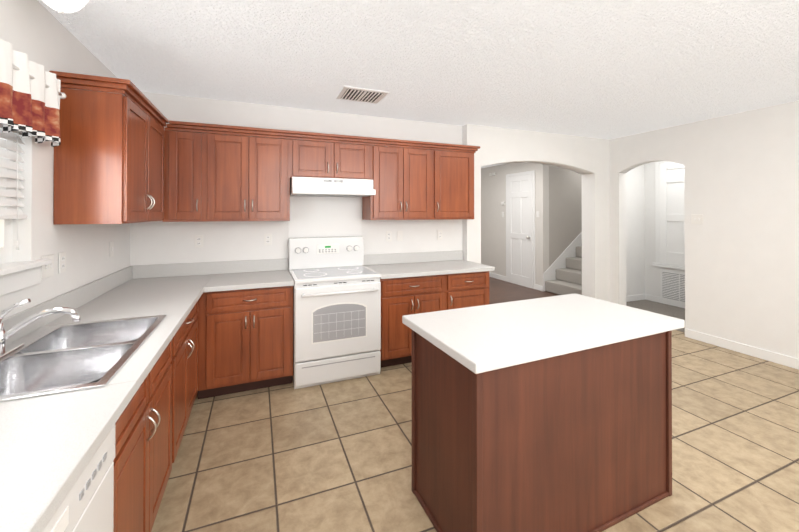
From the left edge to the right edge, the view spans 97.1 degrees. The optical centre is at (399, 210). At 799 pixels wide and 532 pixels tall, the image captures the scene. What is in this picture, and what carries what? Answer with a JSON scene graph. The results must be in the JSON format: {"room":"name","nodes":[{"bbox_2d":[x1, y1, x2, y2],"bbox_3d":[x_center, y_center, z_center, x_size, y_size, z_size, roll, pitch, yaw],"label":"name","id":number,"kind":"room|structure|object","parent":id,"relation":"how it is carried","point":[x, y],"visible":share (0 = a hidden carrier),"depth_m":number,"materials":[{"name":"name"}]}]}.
{"room":"kitchen","nodes":[
{"label":"kitchen","id":0,"kind":"room"},
{"bbox_2d":[0,0,129,358],"bbox_3d":[-1.480,0.216,0.720,0.150,2.560,5.270,0,0,-22],"label":"wall","id":1,"kind":"structure","parent":0,"point":[37,31],"depth_m":1.87,"materials":[{"name":"white paint"}]},
{"bbox_2d":[0,128,12,263],"bbox_3d":[-1.727,-0.166,1.256,0.086,1.430,1.545,0,0,-22],"label":"window","id":2,"kind":"structure","parent":1,"relation":"in","point":[5,240],"depth_m":1.65,"materials":[{"name":"white glass"}]},
{"bbox_2d":[0,124,26,249],"bbox_3d":[-1.657,-0.199,1.284,0.064,0.755,0.933,0,0,-22],"label":"window blinds","id":3,"kind":"object","parent":2,"relation":"attached to","point":[11,194],"visible":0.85,"depth_m":1.64,"materials":[{"name":"white plastic"}]},
{"bbox_2d":[0,259,51,295],"bbox_3d":[-1.646,0.304,1.300,0.114,0.119,1.090,0,0,-22],"label":"window sill","id":4,"kind":"structure","parent":1,"relation":"attached to","point":[15,276],"depth_m":1.62,"materials":[{"name":"white"}]},
{"bbox_2d":[13,64,65,98],"bbox_3d":[-1.580,-0.621,1.272,0.070,0.034,1.362,0,0,-22],"label":"curtain rod","id":5,"kind":"object","parent":1,"relation":"attached to","point":[62,95],"visible":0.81,"depth_m":1.75,"materials":[{"name":"white"}]},
{"bbox_2d":[0,39,60,146],"bbox_3d":[-1.556,-0.513,1.272,0.071,0.367,1.285,0,0,-22],"label":"window valance","id":6,"kind":"object","parent":5,"relation":"hanging from","point":[29,107],"visible":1,"depth_m":1.57,"materials":[{"name":"multicoloured fabric"}]},
{"bbox_2d":[41,254,53,278],"bbox_3d":[-1.847,0.291,1.857,0.014,0.115,0.116,0,0,-22],"label":"light switch","id":7,"kind":"object","parent":1,"relation":"attached to","point":[47,270],"visible":0.79,"depth_m":1.85,"materials":[{"name":"white plastic"}]},
{"bbox_2d":[59,252,65,272],"bbox_3d":[-1.908,0.292,1.998,0.008,0.115,0.070,0,0,-22],"label":"electrical outlet","id":8,"kind":"object","parent":1,"relation":"attached to","point":[62,262],"visible":1,"depth_m":1.99,"materials":[{"name":"white plastic"}]},
{"bbox_2d":[0,266,131,349],"bbox_3d":[-1.654,0.526,1.386,0.019,0.115,3.657,0,0,-22],"label":"backsplash","id":9,"kind":"structure","parent":1,"relation":"attached to","point":[17,326],"depth_m":1.82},
{"bbox_2d":[53,79,164,224],"bbox_3d":[-1.899,-0.308,2.400,0.321,0.770,0.916,0,0,-22],"label":"upper cabinet","id":10,"kind":"object","parent":1,"relation":"attached to","point":[123,157],"depth_m":2.00,"materials":[{"name":"brown wood"}]},
{"bbox_2d":[109,241,113,256],"bbox_3d":[-2.178,0.290,2.678,0.014,0.115,0.070,0,0,-22],"label":"light switch","id":11,"kind":"object","parent":1,"relation":"attached to","point":[111,248],"visible":0.98,"depth_m":2.67,"materials":[{"name":"white plastic"}]},
{"bbox_2d":[130,92,609,301],"bbox_3d":[0.409,0.233,4.205,5.960,2.560,0.220,0,0,-22],"label":"wall","id":12,"kind":"structure","parent":0,"point":[162,242],"depth_m":4.01,"materials":[{"name":"white paint"}]},
{"bbox_2d":[165,123,204,221],"bbox_3d":[-1.866,-0.299,3.102,0.303,0.782,0.322,0,0,-22],"label":"upper cabinet","id":13,"kind":"object","parent":12,"relation":"attached to","point":[184,151],"depth_m":2.96,"materials":[{"name":"brown wood"}]},
{"bbox_2d":[195,235,202,247],"bbox_3d":[-1.860,0.283,3.272,0.070,0.115,0.008,0,0,-22],"label":"electrical outlet","id":14,"kind":"object","parent":12,"relation":"attached to","point":[198,241],"visible":1,"depth_m":3.27,"materials":[{"name":"white plastic"}]},
{"bbox_2d":[205,127,292,221],"bbox_3d":[-1.400,-0.298,3.290,0.702,0.782,0.322,0,0,-22],"label":"upper cabinet","id":15,"kind":"object","parent":12,"relation":"attached to","point":[247,177],"depth_m":3.14,"materials":[{"name":"brown wood"}]},
{"bbox_2d":[264,234,271,244],"bbox_3d":[-1.303,0.284,3.496,0.070,0.115,0.008,0,0,-22],"label":"electrical outlet","id":16,"kind":"object","parent":12,"relation":"attached to","point":[267,239],"visible":1,"depth_m":3.49,"materials":[{"name":"white plastic"}]},
{"bbox_2d":[132,250,462,277],"bbox_3d":[-0.775,0.538,3.701,3.343,0.115,0.019,0,0,-22],"label":"backsplash","id":17,"kind":"structure","parent":12,"relation":"attached to","point":[242,267],"depth_m":3.41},
{"bbox_2d":[288,196,360,236],"bbox_3d":[-0.770,0.063,3.715,0.763,0.415,0.004,0,0,-22],"label":"panel","id":18,"kind":"object","parent":12,"relation":"attached to","point":[322,216],"visible":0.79,"depth_m":3.71,"materials":[{"name":"white"}]},
{"bbox_2d":[290,177,375,196],"bbox_3d":[-0.678,-0.226,3.488,0.771,0.159,0.491,0,0,-22],"label":"range hood","id":19,"kind":"object","parent":12,"relation":"attached to","point":[319,187],"visible":0.92,"depth_m":3.30,"materials":[{"name":"white metal"}]},
{"bbox_2d":[293,135,372,179],"bbox_3d":[-0.710,-0.499,3.569,0.785,0.377,0.322,0,0,-22],"label":"upper cabinet","id":20,"kind":"object","parent":12,"relation":"attached to","point":[326,158],"depth_m":3.43,"materials":[{"name":"brown wood"}]},
{"bbox_2d":[386,231,391,240],"bbox_3d":[-0.119,0.287,3.974,0.070,0.115,0.008,0,0,-22],"label":"electrical outlet","id":21,"kind":"object","parent":12,"relation":"attached to","point":[388,235],"visible":1,"depth_m":3.97,"materials":[{"name":"white plastic"}]},
{"bbox_2d":[362,143,436,219],"bbox_3d":[-0.020,-0.295,3.847,0.703,0.782,0.322,0,0,-22],"label":"upper cabinet","id":22,"kind":"object","parent":12,"relation":"attached to","point":[405,177],"depth_m":3.70,"materials":[{"name":"brown wood"}]},
{"bbox_2d":[437,230,441,239],"bbox_3d":[0.480,0.288,4.216,0.070,0.115,0.008,0,0,-22],"label":"electrical outlet","id":23,"kind":"object","parent":12,"relation":"attached to","point":[439,234],"visible":1,"depth_m":4.21,"materials":[{"name":"white plastic"}]},
{"bbox_2d":[437,147,475,219],"bbox_3d":[0.555,-0.294,4.079,0.537,0.782,0.322,0,0,-22],"label":"upper cabinet","id":24,"kind":"object","parent":12,"relation":"attached to","point":[455,170],"depth_m":3.94,"materials":[{"name":"brown wood"}]},
{"bbox_2d":[38,0,798,167],"bbox_3d":[1.940,-1.097,4.278,9.150,0.100,9.300,0,0,-22],"label":"ceiling","id":25,"kind":"structure","parent":0,"point":[607,69],"depth_m":2.40,"materials":[{"name":"white paint"}]},
{"bbox_2d":[42,0,88,13],"bbox_3d":[-1.442,-0.948,1.501,0.230,0.220,0.230,0,0,-22],"label":"dome pendant light","id":26,"kind":"object","parent":25,"relation":"hanging from","point":[64,6],"visible":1,"depth_m":1.49,"materials":[{"name":"white glass"}]},
{"bbox_2d":[336,86,388,103],"bbox_3d":[-0.342,-1.043,3.198,0.400,0.014,0.340,0,0,-22],"label":"ceiling vent","id":27,"kind":"object","parent":25,"relation":"in","point":[361,94],"visible":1,"depth_m":3.17,"materials":[{"name":"white metal"}]},
{"bbox_2d":[151,277,798,531],"bbox_3d":[1.940,1.563,4.266,9.150,0.100,9.300,0,0,-22],"label":"floor","id":28,"kind":"structure","parent":0,"point":[332,457],"depth_m":2.17,"materials":[{"name":"tile"}]},
{"bbox_2d":[42,424,114,531],"bbox_3d":[-1.026,1.062,0.681,0.605,0.868,0.595,0,0,-22],"label":"dishwasher","id":29,"kind":"object","parent":28,"relation":"on","point":[87,504],"visible":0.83,"depth_m":0.92,"materials":[{"name":"white metal"}]},
{"bbox_2d":[113,346,183,531],"bbox_3d":[-1.361,1.149,1.441,0.606,0.700,1.055,0,0,-22],"label":"base cabinet","id":30,"kind":"object","parent":28,"relation":"on","point":[148,438],"depth_m":1.47,"materials":[{"name":"brown wood"}]},
{"bbox_2d":[164,302,199,430],"bbox_3d":[-1.690,1.066,2.257,0.606,0.875,0.704,0,0,-22],"label":"base cabinet","id":31,"kind":"object","parent":28,"relation":"on","point":[186,334],"depth_m":2.33,"materials":[{"name":"brown wood"}]},
{"bbox_2d":[200,286,292,398],"bbox_3d":[-1.353,1.070,3.150,0.725,0.875,0.606,0,0,-22],"label":"base cabinet","id":32,"kind":"object","parent":28,"relation":"on","point":[246,336],"depth_m":2.87,"materials":[{"name":"brown wood"}]},
{"bbox_2d":[0,378,139,531],"bbox_3d":[-0.941,0.599,0.451,0.642,0.040,1.390,0,0,-22],"label":"countertop","id":33,"kind":"structure","parent":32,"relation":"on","point":[47,441],"depth_m":0.89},
{"bbox_2d":[32,274,211,337],"bbox_3d":[-1.782,0.610,2.536,0.642,0.040,1.427,0,0,-22],"label":"countertop","id":34,"kind":"structure","parent":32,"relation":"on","point":[174,298],"depth_m":2.32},
{"bbox_2d":[0,299,79,357],"bbox_3d":[-1.482,0.466,1.435,0.291,0.222,0.260,0,0,-22],"label":"faucet","id":35,"kind":"object","parent":34,"relation":"on","point":[10,350],"depth_m":1.43,"materials":[{"name":"silver metal"}]},
{"bbox_2d":[204,270,293,293],"bbox_3d":[-1.320,0.612,3.145,0.671,0.040,0.643,0,0,-22],"label":"countertop","id":36,"kind":"structure","parent":32,"relation":"on","point":[255,279],"depth_m":2.97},
{"bbox_2d":[288,236,380,388],"bbox_3d":[-0.628,0.891,3.359,0.769,1.236,0.707,0,0,-22],"label":"stove","id":37,"kind":"object","parent":28,"relation":"on","point":[337,311],"visible":1,"depth_m":3.12,"materials":[{"name":"enameled metal"},{"name":"glass"}]},
{"bbox_2d":[380,274,447,367],"bbox_3d":[0.031,1.073,3.708,0.710,0.875,0.606,0,0,-22],"label":"base cabinet","id":38,"kind":"object","parent":28,"relation":"on","point":[400,297],"depth_m":3.39,"materials":[{"name":"brown wood"}]},
{"bbox_2d":[365,258,494,277],"bbox_3d":[0.300,0.616,3.798,1.276,0.040,0.643,0,0,-22],"label":"countertop","id":39,"kind":"structure","parent":38,"relation":"on","point":[390,269],"depth_m":3.64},
{"bbox_2d":[448,270,491,309],"bbox_3d":[0.609,1.074,3.941,0.535,0.875,0.606,0,0,-22],"label":"base cabinet","id":40,"kind":"object","parent":28,"relation":"on","point":[464,290],"depth_m":3.66,"materials":[{"name":"brown wood"}]},
{"bbox_2d":[412,329,675,531],"bbox_3d":[0.752,1.057,1.880,1.248,0.890,0.584,0,0,-24],"label":"kitchen island","id":41,"kind":"object","parent":28,"relation":"on","point":[549,414],"depth_m":1.60,"materials":[{"name":"brown wood"}]},
{"bbox_2d":[402,293,684,376],"bbox_3d":[0.752,0.591,1.883,1.320,0.042,0.670,0,0,-24],"label":"island countertop","id":42,"kind":"structure","parent":41,"relation":"on","point":[506,335],"depth_m":1.72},
{"bbox_2d":[545,246,581,294],"bbox_3d":[4.266,0.500,6.772,2.865,2.050,0.990,0,0,-22],"label":"stairs","id":43,"kind":"structure","parent":28,"relation":"on","point":[569,279],"depth_m":6.52,"materials":[{"name":"carpet"}]},
{"bbox_2d":[481,163,548,285],"bbox_3d":[2.283,0.251,7.968,0.150,2.560,2.700,0,0,-22],"label":"wall","id":44,"kind":"structure","parent":0,"point":[493,226],"depth_m":7.79,"materials":[{"name":"white paint"}]},
{"bbox_2d":[489,272,542,290],"bbox_3d":[2.235,1.480,7.862,0.013,0.100,2.550,0,0,-22],"label":"baseboard","id":45,"kind":"structure","parent":44,"relation":"attached to","point":[503,278],"depth_m":7.77,"materials":[{"name":"white wood"}]},
{"bbox_2d":[506,170,534,288],"bbox_3d":[2.439,0.371,7.249,0.095,2.313,0.856,0,0,-22],"label":"hall door","id":46,"kind":"structure","parent":44,"relation":"in","point":[520,230],"depth_m":7.22,"materials":[{"name":"white wood"}]},
{"bbox_2d":[549,166,581,266],"bbox_3d":[4.128,0.248,7.337,2.800,2.560,0.150,0,0,-22],"label":"wall","id":47,"kind":"structure","parent":0,"point":[565,208],"depth_m":6.88,"materials":[{"name":"white paint"}]},
{"bbox_2d":[543,232,581,290],"bbox_3d":[4.043,0.239,7.215,2.848,2.576,0.013,0,0,-22],"label":"skirt","id":48,"kind":"object","parent":47,"relation":"attached to","point":[559,262],"visible":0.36,"depth_m":6.85,"materials":[{"name":"white wood"}]},
{"bbox_2d":[626,164,644,295],"bbox_3d":[4.444,0.243,6.231,3.040,2.560,0.140,0,0,-22],"label":"wall","id":49,"kind":"structure","parent":0,"point":[635,231],"depth_m":5.97,"materials":[{"name":"white paint"}]},
{"bbox_2d":[626,294,644,301],"bbox_3d":[3.620,1.468,5.808,1.200,0.096,0.016,0,0,-22],"label":"baseboard","id":50,"kind":"structure","parent":49,"relation":"attached to","point":[641,296],"depth_m":5.95,"materials":[{"name":"white"}]},
{"bbox_2d":[626,300,684,331],"bbox_3d":[4.091,1.564,4.896,1.390,0.104,2.060,0,0,-22],"label":"floor","id":51,"kind":"structure","parent":0,"point":[664,309],"depth_m":5.47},
{"bbox_2d":[645,162,684,296],"bbox_3d":[4.666,0.237,5.134,0.150,2.560,2.060,0,0,-22],"label":"wall","id":52,"kind":"structure","parent":0,"point":[652,281],"depth_m":5.97,"materials":[{"name":"white paint"}]},
{"bbox_2d":[645,294,684,307],"bbox_3d":[4.563,1.465,5.167,0.013,0.096,1.910,0,0,-22],"label":"baseboard","id":53,"kind":"structure","parent":52,"relation":"attached to","point":[645,297],"depth_m":5.79,"materials":[{"name":"white wood"}]},
{"bbox_2d":[652,263,684,269],"bbox_3d":[4.438,0.891,5.438,0.038,0.055,1.020,0,0,-22],"label":"trim","id":54,"kind":"structure","parent":52,"relation":"attached to","point":[669,266],"depth_m":5.67,"materials":[{"name":"white wood"}]},
{"bbox_2d":[655,161,684,265],"bbox_3d":[4.412,0.007,5.431,0.095,1.703,0.946,0,0,-22],"label":"door","id":55,"kind":"structure","parent":52,"relation":"in","point":[670,209],"depth_m":5.67,"materials":[{"name":"white wood"}]},
{"bbox_2d":[660,269,684,303],"bbox_3d":[4.406,1.204,5.547,0.015,0.490,0.570,0,0,-22],"label":"air vent","id":56,"kind":"object","parent":52,"relation":"in","point":[673,286],"visible":0.67,"depth_m":5.63,"materials":[{"name":"white metal"}]},
{"bbox_2d":[610,100,798,358],"bbox_3d":[4.012,0.227,3.037,0.150,2.560,5.460,0,0,-22],"label":"wall","id":57,"kind":"structure","parent":0,"point":[742,240],"depth_m":3.81,"materials":[{"name":"white paint"}]},
{"bbox_2d":[685,328,798,369],"bbox_3d":[4.168,1.454,2.428,0.013,0.100,3.924,0,0,-22],"label":"baseboard","id":58,"kind":"structure","parent":57,"relation":"attached to","point":[784,360],"depth_m":3.71,"materials":[{"name":"white wood"}]}
]}

